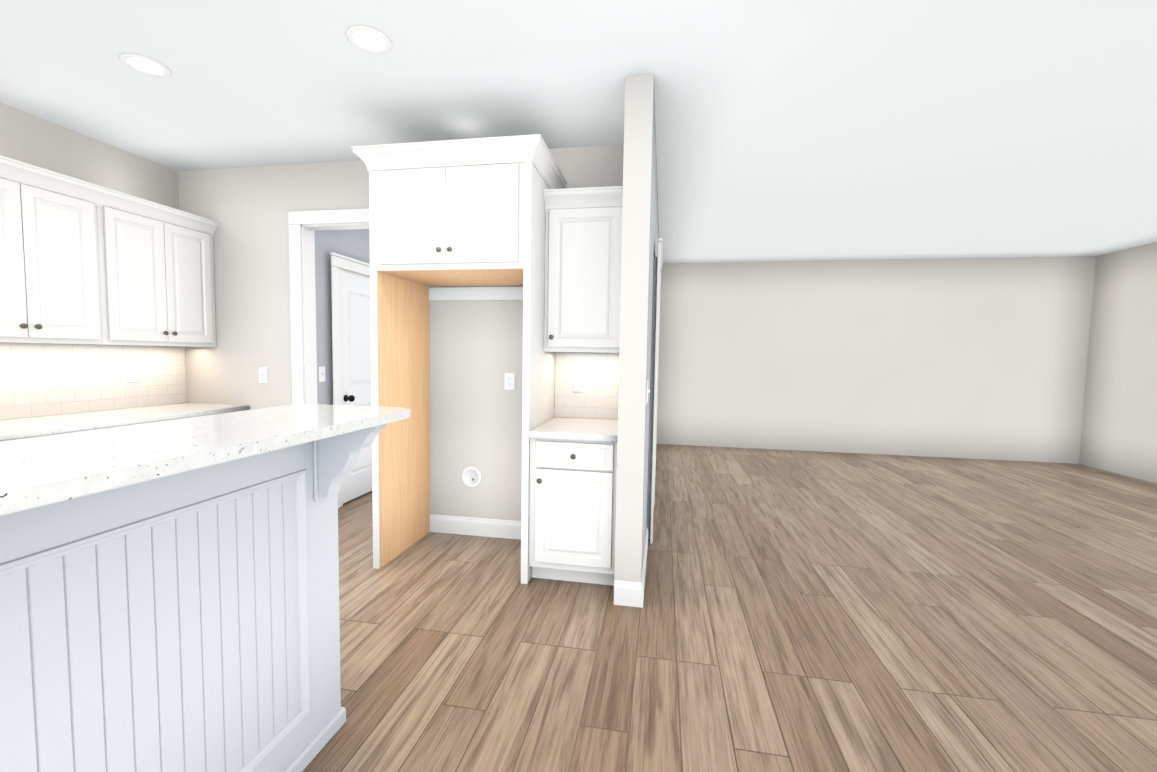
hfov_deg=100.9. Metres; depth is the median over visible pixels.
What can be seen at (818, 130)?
ceiling
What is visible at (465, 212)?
tall cabinet
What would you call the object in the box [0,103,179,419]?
wall
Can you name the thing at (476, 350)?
wall
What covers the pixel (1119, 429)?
wall
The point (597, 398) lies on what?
tile backsplash
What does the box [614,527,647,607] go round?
baseboard
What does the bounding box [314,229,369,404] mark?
wall
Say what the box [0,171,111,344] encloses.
upper cabinet
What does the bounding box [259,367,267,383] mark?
light switch
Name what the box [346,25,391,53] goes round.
recessed light
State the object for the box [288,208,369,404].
door frame
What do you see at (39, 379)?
tile backsplash
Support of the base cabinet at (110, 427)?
on the floor
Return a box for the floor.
[302,444,1156,771]
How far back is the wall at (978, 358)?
6.86 m
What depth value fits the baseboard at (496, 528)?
3.56 m
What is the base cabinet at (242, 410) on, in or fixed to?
on the floor
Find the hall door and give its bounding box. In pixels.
[340,270,371,502]
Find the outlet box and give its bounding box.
[461,466,481,487]
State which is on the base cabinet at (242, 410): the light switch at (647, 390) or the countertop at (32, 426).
the countertop at (32, 426)
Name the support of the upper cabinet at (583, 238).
attached to the wall at (476, 350)
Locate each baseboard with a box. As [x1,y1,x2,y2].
[430,514,520,539]
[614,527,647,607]
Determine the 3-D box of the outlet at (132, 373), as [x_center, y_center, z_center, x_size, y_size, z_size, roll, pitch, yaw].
[-3.306,-0.090,3.553,0.009,0.128,0.079,2,4,10]
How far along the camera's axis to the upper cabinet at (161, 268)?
3.40 m
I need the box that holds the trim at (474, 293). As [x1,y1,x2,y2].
[429,287,522,300]
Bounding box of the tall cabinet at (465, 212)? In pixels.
[351,134,566,583]
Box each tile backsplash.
[0,343,186,419]
[555,352,618,418]
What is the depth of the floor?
2.35 m
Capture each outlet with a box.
[127,365,138,382]
[504,372,514,389]
[572,374,583,391]
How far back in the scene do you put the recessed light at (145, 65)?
2.41 m
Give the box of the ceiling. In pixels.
[0,0,1156,263]
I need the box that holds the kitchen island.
[0,424,385,771]
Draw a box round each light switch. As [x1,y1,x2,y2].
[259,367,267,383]
[318,366,324,381]
[646,380,649,404]
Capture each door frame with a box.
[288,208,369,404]
[330,252,369,507]
[647,238,661,543]
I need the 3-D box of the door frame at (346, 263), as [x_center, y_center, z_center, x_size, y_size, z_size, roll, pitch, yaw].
[-2.011,-0.053,4.505,0.070,2.180,0.940,2,4,10]
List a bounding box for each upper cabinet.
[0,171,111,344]
[104,199,215,346]
[543,186,622,352]
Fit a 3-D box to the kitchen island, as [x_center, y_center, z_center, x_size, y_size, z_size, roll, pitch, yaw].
[-1.325,0.726,0.632,0.980,1.129,2.312,2,4,10]
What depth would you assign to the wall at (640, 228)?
2.53 m
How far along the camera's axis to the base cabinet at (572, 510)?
2.75 m
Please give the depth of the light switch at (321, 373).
3.97 m
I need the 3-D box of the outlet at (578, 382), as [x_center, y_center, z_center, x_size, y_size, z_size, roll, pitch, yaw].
[-0.003,-0.019,3.365,0.079,0.128,0.009,2,4,10]
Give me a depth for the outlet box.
3.56 m
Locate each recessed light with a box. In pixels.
[120,53,170,76]
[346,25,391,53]
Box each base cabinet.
[0,423,143,441]
[146,410,244,422]
[529,438,616,585]
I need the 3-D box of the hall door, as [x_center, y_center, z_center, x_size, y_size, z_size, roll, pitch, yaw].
[-1.989,0.004,4.509,0.112,2.043,0.718,2,4,10]
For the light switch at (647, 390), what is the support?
attached to the wall at (640, 228)
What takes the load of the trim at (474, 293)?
attached to the wall at (476, 350)
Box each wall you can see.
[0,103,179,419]
[178,144,623,520]
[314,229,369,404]
[614,74,658,581]
[656,256,1095,463]
[1079,242,1156,483]
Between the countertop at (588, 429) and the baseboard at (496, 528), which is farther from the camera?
the baseboard at (496, 528)
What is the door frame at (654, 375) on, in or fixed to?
attached to the wall at (640, 228)
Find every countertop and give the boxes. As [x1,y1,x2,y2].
[0,403,249,440]
[0,404,410,515]
[528,417,617,441]

